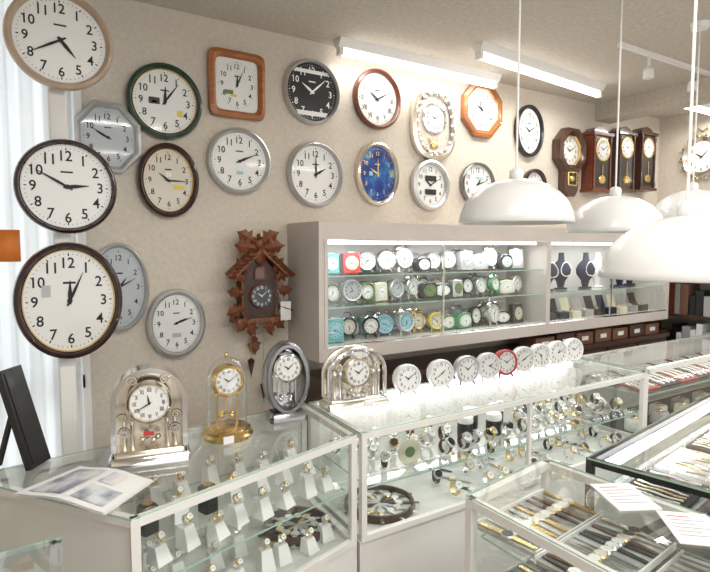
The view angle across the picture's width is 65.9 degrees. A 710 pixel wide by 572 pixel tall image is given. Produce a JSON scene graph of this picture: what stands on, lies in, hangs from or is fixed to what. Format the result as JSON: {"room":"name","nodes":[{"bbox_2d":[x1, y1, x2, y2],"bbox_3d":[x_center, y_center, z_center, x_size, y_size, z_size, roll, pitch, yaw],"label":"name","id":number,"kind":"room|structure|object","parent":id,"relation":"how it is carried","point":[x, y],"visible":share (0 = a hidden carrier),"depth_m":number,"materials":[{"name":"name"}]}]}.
{"room":"shop","nodes":[
{"label":"shop","id":0,"kind":"room"},
{"bbox_2d":[78,0,659,448],"bbox_3d":[0.201,-0.023,3.498,6.150,2.750,0.100,-3,5,-32],"label":"wall","id":1,"kind":"structure","parent":0,"point":[193,251],"depth_m":2.90,"materials":[{"name":"beige paint"}]},
{"bbox_2d":[73,91,87,449],"bbox_3d":[-1.702,-0.061,2.263,1.020,2.500,0.080,-3,5,-32],"label":"window","id":2,"kind":"structure","parent":1,"relation":"in","point":[74,107],"depth_m":2.54,"materials":[{"name":"white paint"}]},
{"bbox_2d":[75,90,92,449],"bbox_3d":[-1.245,0.046,2.527,0.025,2.750,0.012,-3,5,-32],"label":"trim","id":3,"kind":"structure","parent":1,"relation":"attached to","point":[78,92],"depth_m":2.55,"materials":[{"name":"white paint"}]},
{"bbox_2d":[74,100,141,173],"bbox_3d":[-1.137,-0.684,2.523,0.290,0.323,0.045,-3,5,-32],"label":"wall clock","id":4,"kind":"object","parent":1,"relation":"attached to","point":[108,128],"visible":0.84,"depth_m":2.53,"materials":[{"name":"silver metal"}]},
{"bbox_2d":[99,243,149,330],"bbox_3d":[-1.112,0.006,2.588,0.270,0.420,0.045,-3,5,-32],"label":"wall clock","id":5,"kind":"object","parent":1,"relation":"attached to","point":[129,266],"visible":0.58,"depth_m":2.61,"materials":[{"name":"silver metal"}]},
{"bbox_2d":[125,63,201,139],"bbox_3d":[-0.918,-0.890,2.647,0.360,0.363,0.045,-3,5,-32],"label":"wall clock","id":6,"kind":"object","parent":1,"relation":"attached to","point":[166,103],"visible":0.98,"depth_m":2.64,"materials":[{"name":"dark green painted metal"},{"name":"white paint"},{"name":"black ink"}]},
{"bbox_2d":[136,142,198,217],"bbox_3d":[-0.911,-0.515,2.678,0.298,0.365,0.045,-3,5,-32],"label":"wall clock","id":7,"kind":"object","parent":1,"relation":"attached to","point":[167,178],"visible":1,"depth_m":2.67,"materials":[{"name":"black"}]},
{"bbox_2d":[146,289,205,356],"bbox_3d":[-0.891,0.186,2.740,0.290,0.345,0.045,-3,5,-32],"label":"wall clock","id":8,"kind":"object","parent":1,"relation":"attached to","point":[175,320],"visible":1,"depth_m":2.74,"materials":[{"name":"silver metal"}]},
{"bbox_2d":[207,47,265,120],"bbox_3d":[-0.609,-1.038,2.830,0.306,0.342,0.045,-3,5,-32],"label":"wall clock","id":9,"kind":"object","parent":1,"relation":"attached to","point":[234,92],"visible":1,"depth_m":2.82,"materials":[{"name":"orange wood"}]},
{"bbox_2d":[206,127,270,193],"bbox_3d":[-0.602,-0.652,2.862,0.347,0.344,0.045,-3,5,-32],"label":"wall clock","id":10,"kind":"object","parent":1,"relation":"attached to","point":[236,162],"visible":1,"depth_m":2.86,"materials":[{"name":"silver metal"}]},
{"bbox_2d":[225,229,294,398],"bbox_3d":[-0.516,0.167,2.911,0.378,0.933,0.172,-3,5,-32],"label":"cuckoo clock","id":11,"kind":"object","parent":1,"relation":"attached to","point":[255,274],"visible":0.94,"depth_m":2.86,"materials":[{"name":"brown wood"}]},
{"bbox_2d":[283,59,339,124],"bbox_3d":[-0.238,-1.083,3.060,0.351,0.359,0.045,-3,5,-32],"label":"wall clock","id":12,"kind":"object","parent":1,"relation":"attached to","point":[311,91],"visible":1,"depth_m":3.06,"materials":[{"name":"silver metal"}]},
{"bbox_2d":[287,142,342,206],"bbox_3d":[-0.221,-0.631,3.103,0.351,0.367,0.045,-3,5,-32],"label":"wall clock","id":13,"kind":"object","parent":1,"relation":"attached to","point":[313,175],"visible":1,"depth_m":3.10,"materials":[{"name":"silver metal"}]},
{"bbox_2d":[352,68,400,129],"bbox_3d":[0.135,-1.121,3.292,0.341,0.357,0.045,-3,5,-32],"label":"wall clock","id":14,"kind":"object","parent":1,"relation":"attached to","point":[376,97],"visible":1,"depth_m":3.29,"materials":[{"name":"brown wood"}]},
{"bbox_2d":[355,142,398,205],"bbox_3d":[0.139,-0.680,3.326,0.310,0.380,0.045,-3,5,-32],"label":"wall clock","id":15,"kind":"object","parent":1,"relation":"attached to","point":[377,168],"visible":1,"depth_m":3.32,"materials":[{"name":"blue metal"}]},
{"bbox_2d":[410,159,449,210],"bbox_3d":[0.489,-0.653,3.548,0.310,0.330,0.045,-3,5,-32],"label":"wall clock","id":16,"kind":"object","parent":1,"relation":"attached to","point":[428,185],"visible":1,"depth_m":3.54,"materials":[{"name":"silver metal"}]},
{"bbox_2d":[410,87,456,160],"bbox_3d":[0.511,-1.042,3.529,0.370,0.458,0.054,-3,5,-32],"label":"wall clock","id":17,"kind":"object","parent":1,"relation":"attached to","point":[433,120],"visible":1,"depth_m":3.52,"materials":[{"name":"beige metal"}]},
{"bbox_2d":[460,162,494,200],"bbox_3d":[0.845,-0.699,3.769,0.310,0.300,0.045,-3,5,-32],"label":"wall clock","id":18,"kind":"object","parent":1,"relation":"attached to","point":[476,175],"visible":0.66,"depth_m":3.75,"materials":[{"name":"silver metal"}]},
{"bbox_2d":[287,221,668,362],"bbox_3d":[1.102,-0.038,3.782,3.260,0.720,0.373,-3,5,-32],"label":"display case","id":19,"kind":"object","parent":1,"relation":"attached to","point":[309,244],"visible":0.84,"depth_m":3.37,"materials":[{"name":"beige laminate"}]},
{"bbox_2d":[550,252,635,290],"bbox_3d":[1.818,-0.122,4.197,1.302,0.272,0.152,-3,5,-32],"label":"stands","id":20,"kind":"object","parent":19,"relation":"in","point":[586,269],"visible":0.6,"depth_m":4.08,"materials":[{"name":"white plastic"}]},
{"bbox_2d":[550,292,647,320],"bbox_3d":[1.845,0.150,4.230,1.260,0.139,0.130,-3,5,-32],"label":"boxes","id":21,"kind":"object","parent":19,"relation":"in","point":[566,312],"visible":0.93,"depth_m":4.22,"materials":[{"name":"grey cardboard"}]},
{"bbox_2d":[461,84,502,138],"bbox_3d":[0.870,-1.205,3.748,0.366,0.373,0.045,-3,5,-32],"label":"wall clock","id":22,"kind":"object","parent":1,"relation":"attached to","point":[481,106],"visible":1,"depth_m":3.74,"materials":[{"name":"orange wood"}]},
{"bbox_2d":[514,105,543,156],"bbox_3d":[1.276,-1.133,4.008,0.300,0.378,0.045,-3,5,-32],"label":"wall clock","id":23,"kind":"object","parent":1,"relation":"attached to","point":[531,124],"visible":0.98,"depth_m":4.01,"materials":[{"name":"black plastic"}]},
{"bbox_2d":[523,169,546,182],"bbox_3d":[1.337,-0.751,4.074,0.250,0.240,0.045,-3,5,-32],"label":"wall clock","id":24,"kind":"object","parent":1,"relation":"attached to","point":[535,174],"visible":0.35,"depth_m":4.07,"materials":[{"name":"black"}]},
{"bbox_2d":[552,127,586,196],"bbox_3d":[1.660,-0.953,4.237,0.330,0.520,0.090,-3,5,-32],"label":"wall clock","id":25,"kind":"object","parent":1,"relation":"attached to","point":[569,146],"visible":0.99,"depth_m":4.21,"materials":[{"name":"brown wood"}]},
{"bbox_2d":[579,126,614,193],"bbox_3d":[1.941,-1.009,4.391,0.260,0.520,0.120,-3,5,-32],"label":"wall clock","id":26,"kind":"object","parent":1,"relation":"attached to","point":[596,171],"visible":1,"depth_m":4.34,"materials":[{"name":"brown wood"}]},
{"bbox_2d":[608,126,637,193],"bbox_3d":[2.220,-1.052,4.564,0.250,0.540,0.120,-3,5,-32],"label":"wall clock","id":27,"kind":"object","parent":1,"relation":"attached to","point":[626,137],"visible":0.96,"depth_m":4.52,"materials":[{"name":"brown wood"}]},
{"bbox_2d":[632,127,658,191],"bbox_3d":[2.483,-1.093,4.726,0.250,0.540,0.120,-3,5,-32],"label":"wall clock","id":28,"kind":"object","parent":1,"relation":"attached to","point":[645,145],"visible":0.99,"depth_m":4.67,"materials":[{"name":"brown wood"}]},
{"bbox_2d":[132,0,709,118],"bbox_3d":[1.657,-1.270,1.082,6.150,0.080,5.620,-3,5,-32],"label":"ceiling","id":29,"kind":"structure","parent":0,"point":[581,37],"depth_m":2.88,"materials":[{"name":"white paint"}]},
{"bbox_2d":[0,0,84,468],"bbox_3d":[-1.629,-0.062,2.137,1.030,2.420,0.071,-3,5,-32],"label":"sheer curtain","id":30,"kind":"object","parent":29,"relation":"hanging from","point":[24,124],"visible":0.23,"depth_m":2.28,"materials":[{"name":"white fabric"}]},
{"bbox_2d":[333,36,501,88],"bbox_3d":[0.429,-1.349,3.369,1.250,0.086,0.090,-3,5,-32],"label":"lamp","id":31,"kind":"object","parent":29,"relation":"attached to","point":[346,47],"visible":1,"depth_m":3.29,"materials":[{"name":"white paint"}]},
{"bbox_2d":[458,0,575,225],"bbox_3d":[0.580,-0.757,1.944,0.406,1.064,0.406,-3,5,-32],"label":"pendant lamp","id":32,"kind":"object","parent":29,"relation":"hanging from","point":[516,200],"visible":1,"depth_m":1.84,"materials":[{"name":"white metal"}]},
{"bbox_2d":[471,41,606,97],"bbox_3d":[1.224,-1.360,3.513,1.350,0.086,0.090,-3,5,-38],"label":"lamp","id":33,"kind":"object","parent":29,"relation":"attached to","point":[485,51],"visible":1,"depth_m":3.42,"materials":[{"name":"white paint"}]},
{"bbox_2d":[565,0,662,232],"bbox_3d":[1.144,-0.778,2.380,0.406,1.084,0.406,-3,5,-32],"label":"pendant lamp","id":34,"kind":"object","parent":29,"relation":"hanging from","point":[614,213],"visible":0.87,"depth_m":2.29,"materials":[{"name":"white metal"}]},
{"bbox_2d":[595,77,709,123],"bbox_3d":[3.462,-1.245,2.207,0.200,0.130,5.400,-3,5,-32],"label":"ceiling beam","id":35,"kind":"structure","parent":29,"relation":"attached to","point":[675,97],"depth_m":4.07,"materials":[{"name":"beige paint"}]},
{"bbox_2d":[598,0,709,282],"bbox_3d":[0.844,-0.633,1.361,0.406,1.229,0.406,-3,5,-32],"label":"pendant lamp","id":36,"kind":"object","parent":29,"relation":"hanging from","point":[677,248],"visible":1,"depth_m":1.30,"materials":[{"name":"white metal"}]},
{"bbox_2d":[617,42,709,91],"bbox_3d":[1.934,-1.318,3.371,1.050,0.150,0.058,-3,5,-32],"label":"track light","id":37,"kind":"object","parent":29,"relation":"attached to","point":[648,73],"depth_m":3.26,"materials":[{"name":"white metal"}]},
{"bbox_2d":[654,20,709,217],"bbox_3d":[1.776,-0.849,2.855,0.406,1.009,0.406,-3,5,-32],"label":"pendant lamp","id":38,"kind":"object","parent":29,"relation":"hanging from","point":[667,205],"visible":0.66,"depth_m":2.81,"materials":[{"name":"white metal"}]},
{"bbox_2d":[684,103,709,114],"bbox_3d":[2.675,-1.416,4.303,0.700,0.086,0.090,-3,5,-32],"label":"lamp","id":39,"kind":"object","parent":29,"relation":"attached to","point":[705,108],"visible":0.17,"depth_m":4.34,"materials":[{"name":"white paint"}]},
{"bbox_2d":[649,526,667,537],"bbox_3d":[1.657,1.553,1.283,6.150,0.080,5.620,-3,5,-32],"label":"floor","id":40,"kind":"structure","parent":0,"point":[656,534],"depth_m":3.08,"materials":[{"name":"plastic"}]},
{"bbox_2d":[0,536,62,571],"bbox_3d":[-0.836,1.063,0.917,0.675,0.950,0.416,-3,5,-32],"label":"display case","id":41,"kind":"object","parent":40,"relation":"on","point":[52,547],"depth_m":1.18,"materials":[{"name":"white glass"}]},
{"bbox_2d":[47,87,78,455],"bbox_3d":[-1.160,0.070,2.189,0.060,2.750,0.075,-3,5,-32],"label":"post","id":42,"kind":"object","parent":40,"relation":"on","point":[57,116],"visible":0.2,"depth_m":2.19,"materials":[{"name":"white paint"}]},
{"bbox_2d":[2,0,112,90],"bbox_3d":[-1.113,-0.929,2.071,0.370,0.370,0.045,-3,5,-32],"label":"wall clock","id":43,"kind":"object","parent":42,"relation":"attached to","point":[58,44],"visible":1,"depth_m":2.07,"materials":[{"name":"white plastic"}]},
{"bbox_2d":[13,139,116,233],"bbox_3d":[-1.111,-0.383,2.117,0.357,0.363,0.045,-3,5,-32],"label":"wall clock","id":44,"kind":"object","parent":42,"relation":"attached to","point":[64,186],"visible":1,"depth_m":2.11,"materials":[{"name":"dark brown wood"},{"name":"white paper"},{"name":"black ink"}]},
{"bbox_2d":[12,242,122,358],"bbox_3d":[-1.116,0.058,2.146,0.385,0.460,0.045,-3,5,-32],"label":"wall clock","id":45,"kind":"object","parent":42,"relation":"attached to","point":[67,297],"visible":1,"depth_m":2.14,"materials":[{"name":"dark brown wood"},{"name":"white paper"},{"name":"black ink"}]},
{"bbox_2d":[0,403,356,571],"bbox_3d":[-0.487,1.004,1.745,1.170,0.950,0.561,-3,5,-39],"label":"display case","id":46,"kind":"object","parent":40,"relation":"on","point":[113,541],"depth_m":1.77,"materials":[{"name":"white glass"}]},
{"bbox_2d":[0,365,50,470],"bbox_3d":[-1.000,0.389,1.624,0.139,0.297,0.090,0,4,3],"label":"framed plaque","id":47,"kind":"object","parent":46,"relation":"on","point":[23,420],"visible":1,"depth_m":1.61,"materials":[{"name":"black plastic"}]},
{"bbox_2d":[13,466,153,514],"bbox_3d":[-0.717,0.536,1.476,0.314,0.017,0.202,2,4,21],"label":"magazine","id":48,"kind":"object","parent":46,"relation":"on","point":[100,490],"visible":1,"depth_m":1.45,"materials":[{"name":"white paper"}]},
{"bbox_2d":[108,363,190,469],"bbox_3d":[-0.626,0.387,1.669,0.230,0.290,0.110,-2,4,-21],"label":"mantel clock","id":49,"kind":"object","parent":46,"relation":"on","point":[148,402],"visible":1,"depth_m":1.65,"materials":[{"name":"silver metal"}]},
{"bbox_2d":[114,439,334,568],"bbox_3d":[-0.455,0.666,1.767,0.867,0.119,0.394,-4,5,-42],"label":"watches on stands","id":50,"kind":"object","parent":46,"relation":"on","point":[159,555],"visible":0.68,"depth_m":1.75,"materials":[{"name":"white plastic"}]},
{"bbox_2d":[201,352,252,444],"bbox_3d":[-0.438,0.371,1.877,0.176,0.291,0.182,-3,5,-32],"label":"clock","id":51,"kind":"object","parent":46,"relation":"on","point":[226,380],"visible":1,"depth_m":1.86,"materials":[{"name":"gold metal"}]},
{"bbox_2d":[141,515,334,571],"bbox_3d":[-0.472,0.860,1.783,0.830,0.119,0.396,-4,6,-45],"label":"stands","id":52,"kind":"object","parent":46,"relation":"on","point":[280,555],"visible":0.67,"depth_m":1.80,"materials":[{"name":"white plastic"}]},
{"bbox_2d":[262,340,309,423],"bbox_3d":[-0.260,0.355,2.063,0.175,0.298,0.090,-2,4,-23],"label":"mantel clock","id":53,"kind":"object","parent":46,"relation":"on","point":[285,371],"visible":1,"depth_m":2.04,"materials":[{"name":"silver metal"}]},
{"bbox_2d":[255,505,336,547],"bbox_3d":[-0.217,0.887,2.033,0.302,0.030,0.302,-3,5,-32],"label":"tray","id":54,"kind":"object","parent":46,"relation":"on","point":[294,528],"visible":0.84,"depth_m":2.03,"materials":[{"name":"brown wood"}]},
{"bbox_2d":[308,359,646,571],"bbox_3d":[0.659,0.942,2.612,1.785,0.950,0.454,-3,5,-32],"label":"display case","id":55,"kind":"object","parent":40,"relation":"on","point":[432,539],"depth_m":2.45,"materials":[{"name":"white glass"}]},
{"bbox_2d":[319,345,388,411],"bbox_3d":[0.000,0.368,2.251,0.280,0.244,0.111,-2,5,-26],"label":"mantel clock","id":56,"kind":"object","parent":55,"relation":"on","point":[351,380],"visible":1,"depth_m":2.23,"materials":[{"name":"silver metal"}]},
{"bbox_2d":[339,485,419,523],"bbox_3d":[0.098,0.875,2.207,0.324,0.030,0.324,-3,5,-32],"label":"tray","id":57,"kind":"object","parent":55,"relation":"on","point":[386,504],"visible":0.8,"depth_m":2.19,"materials":[{"name":"brown wood"}]},
{"bbox_2d":[392,364,420,396],"bbox_3d":[0.225,0.407,2.390,0.128,0.140,0.057,-2,4,-25],"label":"alarm clock","id":58,"kind":"object","parent":55,"relation":"on","point":[406,378],"visible":1,"depth_m":2.37,"materials":[{"name":"white plastic"}]},
{"bbox_2d":[398,439,420,465],"bbox_3d":[0.214,0.653,2.157,0.110,0.102,0.023,-3,5,-32],"label":"oval sign","id":59,"kind":"object","parent":55,"relation":"on","point":[409,451],"visible":1,"depth_m":2.15,"materials":[{"name":"beige paper"}]},
{"bbox_2d":[426,359,453,390],"bbox_3d":[0.386,0.400,2.491,0.128,0.140,0.057,-2,4,-23],"label":"alarm clock","id":60,"kind":"object","parent":55,"relation":"on","point":[440,372],"visible":1,"depth_m":2.47,"materials":[{"name":"white plastic"}]},
{"bbox_2d":[457,416,473,438],"bbox_3d":[0.500,0.636,2.490,0.074,0.095,0.074,-3,5,-32],"label":"stand","id":61,"kind":"object","parent":55,"relation":"on","point":[465,424],"visible":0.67,"depth_m":2.46,"materials":[{"name":"black plastic"}]},
{"bbox_2d":[453,355,479,385],"bbox_3d":[0.522,0.394,2.576,0.128,0.140,0.057,-2,4,-22],"label":"alarm clock","id":62,"kind":"object","parent":55,"relation":"on","point":[466,368],"visible":0.99,"depth_m":2.56,"materials":[{"name":"silver metal"}]},
{"bbox_2d":[463,406,477,429],"bbox_3d":[0.551,0.627,2.616,0.074,0.095,0.074,-3,5,-32],"label":"stand","id":63,"kind":"object","parent":55,"relation":"on","point":[475,420],"visible":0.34,"depth_m":2.59,"materials":[{"name":"black plastic"}]},
{"bbox_2d":[329,386,622,476],"bbox_3d":[0.632,0.636,2.580,1.627,0.082,0.335,-3,5,-32],"label":"watches","id":64,"kind":"object","parent":55,"relation":"on","point":[385,456],"visible":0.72,"depth_m":2.47,"materials":[{"name":"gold metal"}]},
{"bbox_2d":[476,352,499,381],"bbox_3d":[0.640,0.389,2.650,0.128,0.140,0.057,-2,4,-25],"label":"alarm clock","id":65,"kind":"object","parent":55,"relation":"on","point":[489,363],"visible":0.95,"depth_m":2.63,"materials":[{"name":"white plastic"}]},
{"bbox_2d":[486,411,501,435],"bbox_3d":[0.640,0.633,2.531,0.074,0.095,0.074,-3,5,-32],"label":"stand","id":66,"kind":"object","parent":55,"relation":"on","point":[493,418],"visible":0.87,"depth_m":2.50,"materials":[{"name":"black plastic"}]},
{"bbox_2d":[488,402,503,421],"bbox_3d":[0.689,0.623,2.679,0.074,0.095,0.074,-3,5,-32],"label":"stand","id":67,"kind":"object","parent":55,"relation":"on","point":[501,411],"visible":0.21,"depth_m":2.66,"materials":[{"name":"black plastic"}]},
{"bbox_2d":[495,349,517,377],"bbox_3d":[0.745,0.383,2.728,0.128,0.140,0.057,-2,4,-23],"label":"alarm clock","id":68,"kind":"object","parent":55,"relation":"on","point":[508,359],"visible":0.91,"depth_m":2.71,"materials":[{"name":"red metal"}]},
{"bbox_2d":[412,419,621,497],"bbox_3d":[0.834,0.819,2.714,1.184,0.071,0.444,-3,5,-32],"label":"watches","id":69,"kind":"object","parent":55,"relation":"on","point":[437,474],"visible":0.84,"depth_m":2.68,"materials":[{"name":"gold metal"}]},
{"bbox_2d":[513,346,534,373],"bbox_3d":[0.859,0.377,2.810,0.128,0.140,0.057,-2,4,-22],"label":"alarm clock","id":70,"kind":"object","parent":55,"relation":"on","point":[525,356],"visible":0.93,"depth_m":2.79,"materials":[{"name":"white plastic"}]},
{"bbox_2d":[530,343,550,370],"bbox_3d":[0.971,0.372,2.893,0.128,0.140,0.057,-2,4,-25],"label":"alarm clock","id":71,"kind":"object","parent":55,"relation":"on","point":[542,353],"visible":0.91,"depth_m":2.88,"materials":[{"name":"white plastic"}]},
{"bbox_2d":[547,341,567,366],"bbox_3d":[1.093,0.365,2.981,0.128,0.140,0.057,-2,4,-23],"label":"alarm clock","id":72,"kind":"object","parent":55,"relation":"on","point":[558,349],"visible":0.98,"depth_m":2.96,"materials":[{"name":"white plastic"}]},
{"bbox_2d":[563,338,583,362],"bbox_3d":[1.216,0.359,3.069,0.128,0.140,0.057,-2,4,-22],"label":"alarm clock","id":73,"kind":"object","parent":55,"relation":"on","point":[574,346],"visible":0.93,"depth_m":3.05,"materials":[{"name":"white plastic"}]},
{"bbox_2d":[304,331,668,450],"bbox_3d":[1.158,0.882,3.873,3.240,0.890,0.352,-3,5,-32],"label":"base cabinet","id":74,"kind":"object","parent":40,"relation":"on","point":[421,362],"visible":0.02,"depth_m":3.60,"materials":[{"name":"brown wood"}]},
{"bbox_2d":[518,321,658,347],"bbox_3d":[1.830,0.364,4.186,1.510,0.095,0.154,-3,5,-32],"label":"storage boxes","id":75,"kind":"object","parent":74,"relation":"on","point":[586,336],"visible":0.77,"depth_m":4.11,"materials":[{"name":"brown cardboard"}]},
{"bbox_2d":[464,458,709,571],"bbox_3d":[0.681,1.037,1.277,0.456,0.950,0.870,-3,5,-32],"label":"display case","id":76,"kind":"object","parent":40,"relation":"on","point":[474,502],"depth_m":1.43,"materials":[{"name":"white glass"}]},
{"bbox_2d":[477,488,709,571],"bbox_3d":[0.671,0.748,1.242,0.360,0.210,0.841,-3,5,-32],"label":"trays","id":77,"kind":"object","parent":76,"relation":"on","point":[619,547],"visible":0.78,"depth_m":1.39,"materials":[{"name":"white plastic"}]},
{"bbox_2d":[590,483,662,510],"bbox_3d":[0.702,0.547,1.427,0.110,0.003,0.150,0,4,-3],"label":"paper card","id":78,"kind":"object","parent":76,"relation":"on","point":[623,496],"visible":1,"depth_m":1.42,"materials":[{"name":"white paper"}]},
{"bbox_2d":[656,510,709,546],"bbox_3d":[0.780,0.559,1.264,0.110,0.003,0.150,1,4,11],"label":"paper card","id":79,"kind":"object","parent":76,"relation":"on","point":[687,528],"visible":1,"depth_m":1.27,"materials":[{"name":"white paper"}]},
{"bbox_2d":[575,334,709,534],"bbox_3d":[2.187,0.872,3.603,1.780,0.950,0.435,-3,5,-32],"label":"display case","id":80,"kind":"object","parent":40,"relation":"on","point":[650,521],"depth_m":3.38,"materials":[{"name":"white glass"}]},
{"bbox_2d":[586,350,709,392],"bbox_3d":[2.175,0.524,3.570,1.670,0.042,0.340,-3,5,-32],"label":"trays","id":81,"kind":"object","parent":80,"relation":"on","point":[670,377],"visible":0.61,"depth_m":3.31,"materials":[{"name":"red fabric"}]},
{"bbox_2d":[624,390,708,432],"bbox_3d":[2.179,0.752,3.542,1.510,0.085,0.160,-3,5,-32],"label":"boxes","id":82,"kind":"object","parent":80,"relation":"on","point":[657,411],"visible":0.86,"depth_m":3.28,"materials":[{"name":"grey cardboard"}]},
{"bbox_2d":[584,394,709,571],"bbox_3d":[1.514,0.980,2.075,1.646,0.950,0.545,-4,5,-41],"label":"display case","id":83,"kind":"object","parent":40,"relation":"on","point":[613,463],"depth_m":1.89,"materials":[{"name":"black glass"}]},
{"bbox_2d":[629,430,709,515],"bbox_3d":[1.493,0.608,2.014,1.498,0.020,0.416,-4,5,-41],"label":"trays","id":84,"kind":"object","parent":83,"relation":"on","point":[684,463],"visible":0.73,"depth_m":1.83,"materials":[{"name":"white fabric"}]},
{"bbox_2d":[649,282,709,340],"bbox_3d":[2.904,0.481,4.524,0.280,1.597,1.000,-3,5,-32],"label":"wooden bookcase","id":85,"kind":"object","parent":40,"relation":"on","point":[687,300],"visible":0.21,"depth_m":4.56,"materials":[{"name":"brown wood"}]},
{"bbox_2d":[657,112,709,328],"bbox_3d":[4.225,0.028,2.777,0.100,2.750,5.400,-3,5,-32],"label":"wall","id":86,"kind":"structure","parent":0,"point":[673,137],"depth_m":4.84,"materials":[{"name":"beige paint"}]},
{"bbox_2d":[679,126,709,180],"bbox_3d":[2.928,-1.117,4.626,0.050,0.447,0.374,-3,5,-32],"label":"wall clock","id":87,"kind":"object","parent":86,"relation":"attached to","point":[702,153],"visible":0.79,"depth_m":4.63,"materials":[{"name":"beige metal"}]}
]}

